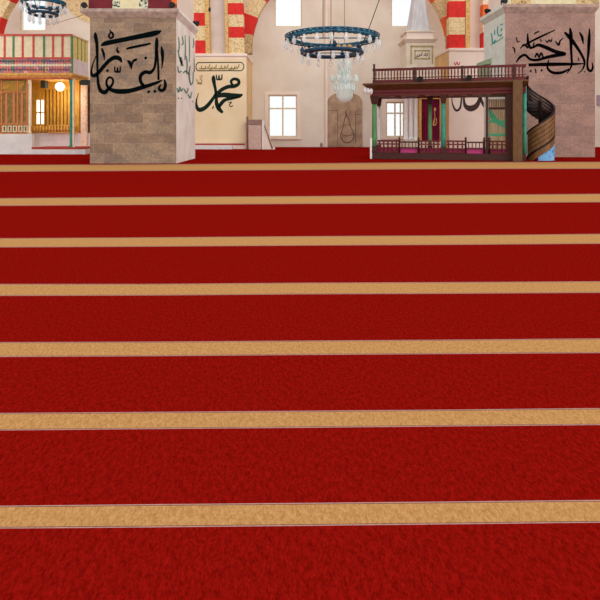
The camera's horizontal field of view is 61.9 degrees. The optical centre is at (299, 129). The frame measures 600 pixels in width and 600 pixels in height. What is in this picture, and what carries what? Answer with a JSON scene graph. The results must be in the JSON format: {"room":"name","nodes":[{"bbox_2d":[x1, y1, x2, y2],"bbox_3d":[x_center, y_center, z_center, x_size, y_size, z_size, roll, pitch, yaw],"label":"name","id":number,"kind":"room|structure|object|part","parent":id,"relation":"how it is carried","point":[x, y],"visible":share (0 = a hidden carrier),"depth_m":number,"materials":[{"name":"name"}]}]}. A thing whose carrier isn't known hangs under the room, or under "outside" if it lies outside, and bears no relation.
{"room":"mosque","nodes":[
{"label":"mosque","id":0,"kind":"room"},
{"bbox_2d":[0,0,18,33],"bbox_3d":[-22.658,-11.435,43.050,10.214,10.018,0.900,0,0,0],"label":"arch","id":1,"kind":"object","parent":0,"point":[6,6],"visible":0.8,"depth_m":42.86,"materials":[{"name":"stone"}]},
{"bbox_2d":[20,0,66,21],"bbox_3d":[-15.390,-11.514,30.000,2.664,10.188,2.657,0,0,0],"label":"ring chandelier","id":2,"kind":"object","parent":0,"point":[48,9],"visible":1,"depth_m":29.91,"materials":[{"name":"teal metal"}]},
{"bbox_2d":[4,0,599,146],"bbox_3d":[0.000,-10.400,47.300,92.000,24.000,0.600,0,0,0],"label":"wall","id":3,"kind":"structure","parent":0,"point":[278,65],"depth_m":47.00,"materials":[{"name":"paint"}]},
{"bbox_2d":[21,1,45,30],"bbox_3d":[-25.098,-11.797,47.175,2.436,4.974,0.150,0,0,0],"label":"window","id":4,"kind":"structure","parent":3,"relation":"in","point":[45,1],"depth_m":47.10,"materials":[{"name":"paint"}]},
{"bbox_2d":[66,0,89,22],"bbox_3d":[-20.868,-12.079,46.974,2.632,4.042,0.048,0,0,0],"label":"trim","id":5,"kind":"structure","parent":3,"relation":"attached to","point":[73,5],"depth_m":46.95,"materials":[{"name":"beige paint"}]},
{"bbox_2d":[265,92,300,138],"bbox_3d":[-1.621,-1.356,47.045,3.479,4.468,0.410,0,0,0],"label":"window","id":6,"kind":"structure","parent":3,"relation":"in","point":[297,94],"depth_m":46.94,"materials":[{"name":"paint"}]},
{"bbox_3d":[-1.621,-1.316,47.175,2.671,3.940,0.150,0,0,0],"label":"frame","id":7,"kind":"part","parent":6,"relation":"part of","materials":[{"name":"glass"}]},
{"bbox_2d":[275,0,301,26],"bbox_3d":[-1.105,-11.985,47.175,2.577,4.598,0.150,0,0,0],"label":"window","id":8,"kind":"structure","parent":3,"relation":"in","point":[275,0],"depth_m":47.10,"materials":[{"name":"paint"}]},
{"bbox_2d":[325,0,327,146],"bbox_3d":[2.477,-6.250,46.849,0.197,15.699,0.297,0,0,0],"label":"pilaster strip","id":9,"kind":"object","parent":3,"relation":"attached to","point":[326,1],"visible":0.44,"depth_m":46.70,"materials":[{"name":"paint"}]},
{"bbox_2d":[328,92,361,145],"bbox_3d":[4.207,-1.062,46.931,3.243,5.208,0.132,0,0,0],"label":"wall niche","id":10,"kind":"object","parent":3,"relation":"attached to","point":[344,119],"visible":1,"depth_m":46.88,"materials":[{"name":"stone"}]},
{"bbox_2d":[340,110,354,142],"bbox_3d":[4.452,-0.334,46.871,1.344,3.171,0.013,0,0,0],"label":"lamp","id":11,"kind":"object","parent":10,"relation":"attached to","point":[347,117],"depth_m":46.88,"materials":[{"name":"brown metal"}]},
{"bbox_2d":[382,99,408,138],"bbox_3d":[8.954,-1.027,47.045,2.539,3.810,0.410,0,0,0],"label":"window","id":12,"kind":"structure","parent":3,"relation":"in","point":[384,101],"depth_m":46.94,"materials":[{"name":"paint"}]},
{"bbox_3d":[8.954,-0.987,47.175,1.731,3.282,0.150,0,0,0],"label":"frame","id":13,"kind":"part","parent":12,"relation":"part of","materials":[{"name":"glass"}]},
{"bbox_2d":[391,0,406,26],"bbox_3d":[9.823,-11.985,47.175,2.530,4.598,0.150,0,0,0],"label":"window","id":14,"kind":"structure","parent":3,"relation":"in","point":[391,0],"depth_m":47.10,"materials":[{"name":"paint"}]},
{"bbox_2d":[597,95,599,105],"bbox_3d":[29.215,-2.792,46.949,2.670,0.996,0.097,0,0,0],"label":"board","id":15,"kind":"object","parent":3,"relation":"attached to","point":[598,96],"visible":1,"depth_m":46.90,"materials":[{"name":"pink"}]},
{"bbox_2d":[284,0,379,102],"bbox_3d":[1.981,-7.513,25.030,6.110,11.990,5.015,0,0,-43],"label":"ring chandelier","id":16,"kind":"object","parent":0,"point":[373,36],"depth_m":24.77,"materials":[{"name":"teal metal"}]},
{"bbox_3d":[2.460,-6.022,27.700,1.552,9.008,1.542,0,0,-34],"label":"crystal chandelier","id":17,"kind":"part","parent":16,"relation":"part of","materials":[{"name":"clear glass"}]},
{"bbox_3d":[2.460,-3.296,27.700,0.757,1.496,0.757,0,0,22],"label":"stem","id":18,"kind":"part","parent":16,"relation":"part of","materials":[{"name":"clear glass"}]},
{"bbox_3d":[2.460,-7.257,27.700,0.024,6.537,0.028,0,0,0],"label":"chain","id":19,"kind":"part","parent":16,"relation":"part of","materials":[{"name":"metal"}]},
{"bbox_3d":[2.491,-2.033,27.700,1.052,1.030,1.080,0,0,0],"label":"lamp shade","id":20,"kind":"part","parent":16,"relation":"part of","materials":[{"name":"clear glass"}]},
{"bbox_3d":[0.000,1.757,20.800,93.200,0.286,53.600,0,0,0],"label":"floor","id":21,"kind":"structure","parent":0,"visible":0},
{"bbox_2d":[0,147,599,599],"bbox_3d":[0.000,1.606,20.549,92.000,0.012,52.898,0,0,0],"label":"carpet","id":22,"kind":"object","parent":21,"relation":"on","point":[279,373],"visible":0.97,"depth_m":3.18,"materials":[{"name":"red carpet"}]},
{"bbox_2d":[0,34,89,153],"bbox_3d":[-20.124,-2.369,34.448,11.952,7.935,3.104,0,0,0],"label":"gallery","id":23,"kind":"object","parent":22,"relation":"on","point":[60,119],"visible":1,"depth_m":33.09,"materials":[{"name":"white wood"}]},
{"bbox_3d":[-19.797,-5.509,33.050,0.601,1.414,0.040,0,0,0],"label":"parapet panel","id":24,"kind":"part","parent":23,"relation":"part of","materials":[{"name":"beige paint"}]},
{"bbox_3d":[-19.496,-5.509,33.040,0.119,1.414,0.120,0,0,0],"label":"parapet post","id":25,"kind":"part","parent":23,"relation":"part of","materials":[{"name":"red paint"}]},
{"bbox_3d":[-19.206,-5.509,33.050,0.581,1.414,0.040,0,0,0],"label":"parapet panel","id":26,"kind":"part","parent":23,"relation":"part of","materials":[{"name":"beige paint"}]},
{"bbox_3d":[-18.916,-4.989,33.040,0.119,2.454,0.120,0,0,0],"label":"parapet post","id":27,"kind":"part","parent":23,"relation":"part of","materials":[{"name":"wood"}]},
{"bbox_3d":[-22.031,-1.564,33.095,8.078,3.683,0.070,0,0,0],"label":"screen frame","id":28,"kind":"part","parent":23,"relation":"part of","materials":[{"name":"brown wood"}]},
{"bbox_3d":[-18.612,-5.509,33.050,0.607,1.414,0.040,0,0,0],"label":"parapet panel","id":29,"kind":"part","parent":23,"relation":"part of","materials":[{"name":"beige paint"}]},
{"bbox_3d":[-18.308,-5.509,33.040,0.119,1.414,0.120,0,0,0],"label":"parapet post","id":30,"kind":"part","parent":23,"relation":"part of","materials":[{"name":"red paint"}]},
{"bbox_3d":[-17.952,-5.509,33.050,0.713,1.414,0.040,0,0,0],"label":"parapet panel","id":31,"kind":"part","parent":23,"relation":"part of","materials":[{"name":"beige paint"}]},
{"bbox_3d":[-17.596,-5.509,33.040,0.119,1.414,0.120,0,0,0],"label":"parapet post","id":32,"kind":"part","parent":23,"relation":"part of","materials":[{"name":"red paint"}]},
{"bbox_3d":[-20.559,-5.519,33.040,11.022,1.634,0.160,0,0,0],"label":"rail","id":33,"kind":"part","parent":23,"relation":"part of","materials":[{"name":"red paint"}]},
{"bbox_3d":[-17.246,-5.509,33.050,0.700,1.414,0.040,0,0,0],"label":"parapet panel","id":34,"kind":"part","parent":23,"relation":"part of","materials":[{"name":"beige paint"}]},
{"bbox_3d":[-16.896,-4.989,33.040,0.119,2.454,0.120,0,0,0],"label":"parapet post","id":35,"kind":"part","parent":23,"relation":"part of","materials":[{"name":"wood"}]},
{"bbox_3d":[-20.549,-3.682,34.220,11.102,0.160,2.560,0,0,0],"label":"cornice","id":36,"kind":"part","parent":23,"relation":"part of","materials":[{"name":"brown wood"}]},
{"bbox_3d":[-16.599,-5.509,33.050,0.594,1.414,0.040,0,0,0],"label":"parapet panel","id":37,"kind":"part","parent":23,"relation":"part of","materials":[{"name":"beige paint"}]},
{"bbox_3d":[-16.302,-5.509,33.040,0.119,1.414,0.120,0,0,0],"label":"parapet post","id":38,"kind":"part","parent":23,"relation":"part of","materials":[{"name":"red paint"}]},
{"bbox_3d":[-15.992,-5.509,33.050,0.620,1.414,0.040,0,0,0],"label":"parapet panel","id":39,"kind":"part","parent":23,"relation":"part of","materials":[{"name":"beige paint"}]},
{"bbox_2d":[55,82,64,90],"bbox_3d":[-16.416,-3.023,34.200,0.599,0.683,0.599,0,0,22],"label":"ceiling lamp","id":40,"kind":"object","parent":23,"relation":"hanging from","point":[59,86],"visible":1,"depth_m":34.01,"materials":[{"name":"beige glass"}]},
{"bbox_3d":[-15.682,-5.509,33.040,0.119,1.414,0.120,0,0,0],"label":"parapet post","id":41,"kind":"part","parent":23,"relation":"part of","materials":[{"name":"red paint"}]},
{"bbox_3d":[-16.689,-0.071,35.185,1.997,0.568,0.070,0,0,0],"label":"railing","id":42,"kind":"part","parent":23,"relation":"part of","materials":[{"name":"brown wood"}]},
{"bbox_3d":[-15.378,-5.509,33.050,0.607,1.414,0.040,0,0,0],"label":"parapet panel","id":43,"kind":"part","parent":23,"relation":"part of","materials":[{"name":"beige paint"}]},
{"bbox_3d":[-15.074,-4.989,33.040,0.119,2.454,0.120,0,0,0],"label":"parapet post","id":44,"kind":"part","parent":23,"relation":"part of","materials":[{"name":"wood"}]},
{"bbox_3d":[-15.088,-5.494,34.320,0.080,1.484,2.360,0,0,0],"label":"panel","id":45,"kind":"part","parent":23,"relation":"part of","materials":[{"name":"yellow paint"}]},
{"bbox_2d":[80,0,198,162],"bbox_3d":[-8.100,-4.588,26.050,4.715,12.373,4.640,0,0,0],"label":"pillar","id":46,"kind":"structure","parent":22,"relation":"on","point":[142,52],"depth_m":23.90,"materials":[{"name":"brown stone"}]},
{"bbox_2d":[80,2,87,7],"bbox_3d":[-10.327,-5.943,23.927,0.340,0.338,0.414,0,0,-23],"label":"spotlight","id":47,"kind":"object","parent":46,"relation":"attached to","point":[83,4],"visible":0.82,"depth_m":23.77,"materials":[{"name":"black metal"}]},
{"bbox_3d":[-8.100,-5.564,26.050,4.715,0.421,4.640,0,0,0],"label":"cornice","id":48,"kind":"part","parent":46,"relation":"part of","materials":[{"name":"stone"}]},
{"bbox_2d":[169,2,176,7],"bbox_3d":[-6.083,-5.943,23.925,0.340,0.338,0.414,0,0,0],"label":"spotlight","id":49,"kind":"object","parent":46,"relation":"attached to","point":[171,4],"visible":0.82,"depth_m":23.75,"materials":[{"name":"black metal"}]},
{"bbox_2d":[195,54,252,148],"bbox_3d":[-6.832,-2.408,44.198,4.816,8.013,5.596,0,0,0],"label":"pier","id":50,"kind":"object","parent":22,"relation":"on","point":[223,82],"visible":0.99,"depth_m":41.95,"materials":[{"name":"paint"}]},
{"bbox_2d":[194,0,210,53],"bbox_3d":[-8.356,-10.348,42.500,1.525,7.863,0.800,0,0,0],"label":"rib","id":51,"kind":"object","parent":50,"relation":"on","point":[201,13],"visible":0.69,"depth_m":42.15,"materials":[{"name":"stone"}]},
{"bbox_2d":[210,0,225,53],"bbox_3d":[-7.052,-10.348,43.300,2.064,7.864,0.600,0,0,0],"label":"recessed panel","id":52,"kind":"object","parent":50,"relation":"on","point":[218,45],"visible":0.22,"depth_m":43.00,"materials":[{"name":"paint"}]},
{"bbox_3d":[-6.783,-6.294,44.448,4.718,0.240,5.096,0,0,0],"label":"cornice","id":53,"kind":"part","parent":50,"relation":"part of","materials":[{"name":"paint"}]},
{"bbox_2d":[224,0,244,53],"bbox_3d":[-5.571,-10.348,42.500,1.751,7.863,0.800,0,0,0],"label":"rib","id":54,"kind":"object","parent":50,"relation":"on","point":[234,9],"visible":0.91,"depth_m":42.15,"materials":[{"name":"stone"}]},
{"bbox_2d":[244,0,446,54],"bbox_3d":[4.375,-11.483,44.150,20.005,9.721,0.900,0,0,0],"label":"arch","id":55,"kind":"object","parent":50,"relation":"on","point":[253,9],"visible":0.52,"depth_m":43.70,"materials":[{"name":"stone"}]},
{"bbox_2d":[246,116,274,148],"bbox_3d":[-3.262,0.224,41.338,2.364,2.750,0.725,0,0,0],"label":"podium","id":56,"kind":"object","parent":22,"relation":"on","point":[258,138],"visible":0.98,"depth_m":41.10,"materials":[{"name":"beige stone"}]},
{"bbox_3d":[-4.334,0.224,41.080,0.220,2.750,0.209,0,0,0],"label":"post","id":57,"kind":"part","parent":56,"relation":"part of","materials":[{"name":"wood"}]},
{"bbox_3d":[-3.050,0.389,41.375,0.140,2.421,0.550,0,0,0],"label":"panel","id":58,"kind":"part","parent":56,"relation":"part of","materials":[{"name":"white stone"}]},
{"bbox_3d":[-2.604,0.565,41.200,0.766,1.984,0.100,0,0,0],"label":"hand rail","id":59,"kind":"part","parent":56,"relation":"part of","materials":[{"name":"brown wood"}]},
{"bbox_2d":[398,0,440,147],"bbox_3d":[9.648,-5.678,40.700,2.993,14.555,2.800,0,0,0],"label":"pulpit","id":60,"kind":"object","parent":22,"relation":"on","point":[417,44],"visible":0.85,"depth_m":39.60,"materials":[{"name":"stone"}]},
{"bbox_3d":[9.520,-7.023,40.650,2.649,0.300,2.700,0,0,0],"label":"cornice","id":61,"kind":"part","parent":60,"relation":"part of","materials":[{"name":"stone"}]},
{"bbox_3d":[9.614,-5.941,39.474,1.785,1.454,0.049,0,0,0],"label":"panel frame","id":62,"kind":"part","parent":60,"relation":"part of","materials":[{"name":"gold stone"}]},
{"bbox_2d":[422,99,439,139],"bbox_3d":[10.333,-0.790,39.685,1.454,3.318,0.170,0,0,0],"label":"curtain","id":63,"kind":"object","parent":60,"relation":"hanging from","point":[436,102],"depth_m":39.64,"materials":[{"name":"red fabric"}]},
{"bbox_2d":[363,64,528,161],"bbox_3d":[7.888,-1.016,27.839,8.394,5.229,3.380,0,0,15],"label":"platform","id":64,"kind":"object","parent":22,"relation":"on","point":[514,89],"visible":1,"depth_m":26.48,"materials":[{"name":"brown wood"}]},
{"bbox_3d":[4.087,-3.086,27.559,0.100,1.088,0.130,0,0,15],"label":"post","id":65,"kind":"part","parent":64,"relation":"part of","materials":[{"name":"brown wood"}]},
{"bbox_3d":[4.820,0.894,27.401,1.137,0.688,0.080,0,0,15],"label":"railing","id":66,"kind":"part","parent":64,"relation":"part of","materials":[{"name":"red wood"}]},
{"bbox_3d":[5.411,0.800,27.244,0.150,0.880,0.143,0,0,15],"label":"railing post","id":67,"kind":"part","parent":64,"relation":"part of","materials":[{"name":"brown wood"}]},
{"bbox_3d":[6.188,-2.966,27.002,0.100,0.848,0.130,0,0,15],"label":"post","id":68,"kind":"part","parent":64,"relation":"part of","materials":[{"name":"brown wood"}]},
{"bbox_3d":[6.400,0.800,26.982,0.150,0.880,0.143,0,0,15],"label":"railing post","id":69,"kind":"part","parent":64,"relation":"part of","materials":[{"name":"brown wood"}]},
{"bbox_3d":[6.963,0.894,26.832,1.059,0.688,0.080,0,0,15],"label":"railing","id":70,"kind":"part","parent":64,"relation":"part of","materials":[{"name":"red wood"}]},
{"bbox_3d":[7.893,-2.380,27.848,8.380,0.320,3.340,0,0,15],"label":"cornice","id":71,"kind":"part","parent":64,"relation":"part of","materials":[{"name":"brown wood"}]},
{"bbox_3d":[8.067,-2.045,27.998,8.000,0.330,2.960,0,0,15],"label":"architrave","id":72,"kind":"part","parent":64,"relation":"part of","materials":[{"name":"red wood"}]},
{"bbox_3d":[7.786,-2.956,26.588,7.820,0.828,0.110,0,0,15],"label":"railing","id":73,"kind":"part","parent":64,"relation":"part of","materials":[{"name":"red wood"}]},
{"bbox_3d":[8.237,0.894,26.494,0.921,0.688,0.080,0,0,15],"label":"railing","id":74,"kind":"part","parent":64,"relation":"part of","materials":[{"name":"red wood"}]},
{"bbox_3d":[8.567,-2.966,26.371,0.100,0.848,0.130,0,0,15],"label":"post","id":75,"kind":"part","parent":64,"relation":"part of","materials":[{"name":"brown wood"}]},
{"bbox_3d":[8.736,0.800,26.362,0.150,0.880,0.143,0,0,15],"label":"railing post","id":76,"kind":"part","parent":64,"relation":"part of","materials":[{"name":"brown wood"}]},
{"bbox_2d":[465,75,471,80],"bbox_3d":[8.780,-2.711,26.003,0.340,0.338,0.414,0,0,15],"label":"spotlight","id":77,"kind":"object","parent":64,"relation":"on","point":[468,77],"visible":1,"depth_m":25.85,"materials":[{"name":"black metal"}]},
{"bbox_2d":[477,58,491,77],"bbox_3d":[10.028,-3.211,27.250,0.720,1.339,0.600,0,0,15],"label":"book stand","id":78,"kind":"object","parent":64,"relation":"on","point":[488,61],"visible":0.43,"depth_m":27.00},
{"bbox_3d":[9.624,0.800,26.127,0.150,0.880,0.143,0,0,15],"label":"railing post","id":79,"kind":"part","parent":64,"relation":"part of","materials":[{"name":"brown wood"}]},
{"bbox_3d":[9.796,-0.320,26.200,0.118,3.120,0.150,0,0,15],"label":"post","id":80,"kind":"part","parent":64,"relation":"part of","materials":[{"name":"brown wood"}]},
{"bbox_3d":[9.871,0.800,26.061,0.150,0.880,0.143,0,0,15],"label":"railing post","id":81,"kind":"part","parent":64,"relation":"part of","materials":[{"name":"brown wood"}]},
{"bbox_2d":[488,99,504,148],"bbox_3d":[11.211,-0.251,28.261,1.099,2.978,0.140,0,0,15],"label":"slatted screen","id":82,"kind":"object","parent":64,"relation":"on","point":[493,110],"visible":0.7,"depth_m":28.25,"materials":[{"name":"brown wood"}]},
{"bbox_2d":[488,109,504,126],"bbox_3d":[11.185,-0.639,28.223,1.068,1.113,0.018,0,0,15],"label":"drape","id":83,"kind":"object","parent":82,"relation":"hanging from","point":[493,113],"depth_m":28.25,"materials":[{"name":"green fabric"}]},
{"bbox_3d":[10.357,0.894,25.932,0.897,0.688,0.080,0,0,15],"label":"railing","id":84,"kind":"part","parent":64,"relation":"part of","materials":[{"name":"red wood"}]},
{"bbox_3d":[11.013,-2.966,25.722,0.100,0.848,0.130,0,0,15],"label":"post","id":85,"kind":"part","parent":64,"relation":"part of","materials":[{"name":"brown wood"}]},
{"bbox_2d":[435,48,483,147],"bbox_3d":[14.280,-2.639,44.448,3.668,8.475,5.096,0,0,0],"label":"pier","id":86,"kind":"object","parent":22,"relation":"on","point":[464,116],"visible":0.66,"depth_m":42.00,"materials":[{"name":"paint"}]},
{"bbox_2d":[446,0,469,48],"bbox_3d":[13.470,-10.579,42.500,1.838,7.401,0.800,0,0,0],"label":"rib","id":87,"kind":"object","parent":86,"relation":"on","point":[458,11],"visible":0.91,"depth_m":42.15,"materials":[{"name":"red stone"}]},
{"bbox_3d":[14.280,-6.756,44.448,3.668,0.240,5.096,0,0,0],"label":"cornice","id":88,"kind":"part","parent":86,"relation":"part of","materials":[{"name":"paint"}]},
{"bbox_2d":[470,0,479,47],"bbox_3d":[15.205,-10.579,43.300,1.342,7.402,0.600,0,0,0],"label":"recessed panel","id":89,"kind":"object","parent":86,"relation":"on","point":[474,4],"visible":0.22,"depth_m":43.00,"materials":[{"name":"paint"}]},
{"bbox_2d":[480,0,487,47],"bbox_3d":[15.730,-10.584,42.525,0.647,7.392,0.750,0,0,0],"label":"rib","id":90,"kind":"object","parent":86,"relation":"on","point":[483,3],"visible":0.45,"depth_m":42.25,"materials":[{"name":"red stone"}]},
{"bbox_2d":[480,0,598,156],"bbox_3d":[14.873,-5.403,31.200,5.955,14.004,3.740,0,0,0],"label":"pillar","id":91,"kind":"structure","parent":22,"relation":"on","point":[555,39],"depth_m":29.50,"materials":[{"name":"stone"}]},
{"bbox_3d":[14.735,-7.154,31.200,5.680,0.501,3.740,0,0,0],"label":"cornice","id":92,"kind":"part","parent":91,"relation":"part of","materials":[{"name":"stone"}]},
{"bbox_2d":[526,75,555,160],"bbox_3d":[12.800,-0.651,26.650,1.460,4.501,1.460,0,0,0],"label":"spiral staircase","id":93,"kind":"structure","parent":22,"relation":"on","point":[541,137],"depth_m":26.20,"materials":[{"name":"brown wood"}]},
{"bbox_3d":[12.800,-1.074,26.939,1.399,2.295,0.821,0,0,0],"label":"panel","id":94,"kind":"part","parent":93,"relation":"part of","materials":[{"name":"brown wood"}]},
{"bbox_3d":[12.800,-1.331,26.650,1.460,3.142,1.460,0,0,0],"label":"hand rail","id":95,"kind":"part","parent":93,"relation":"part of","materials":[{"name":"brown wood"}]},
{"bbox_3d":[12.790,0.211,26.264,1.399,2.775,0.658,0,0,0],"label":"panel","id":96,"kind":"part","parent":93,"relation":"part of","materials":[{"name":"brown wood"}]}
]}

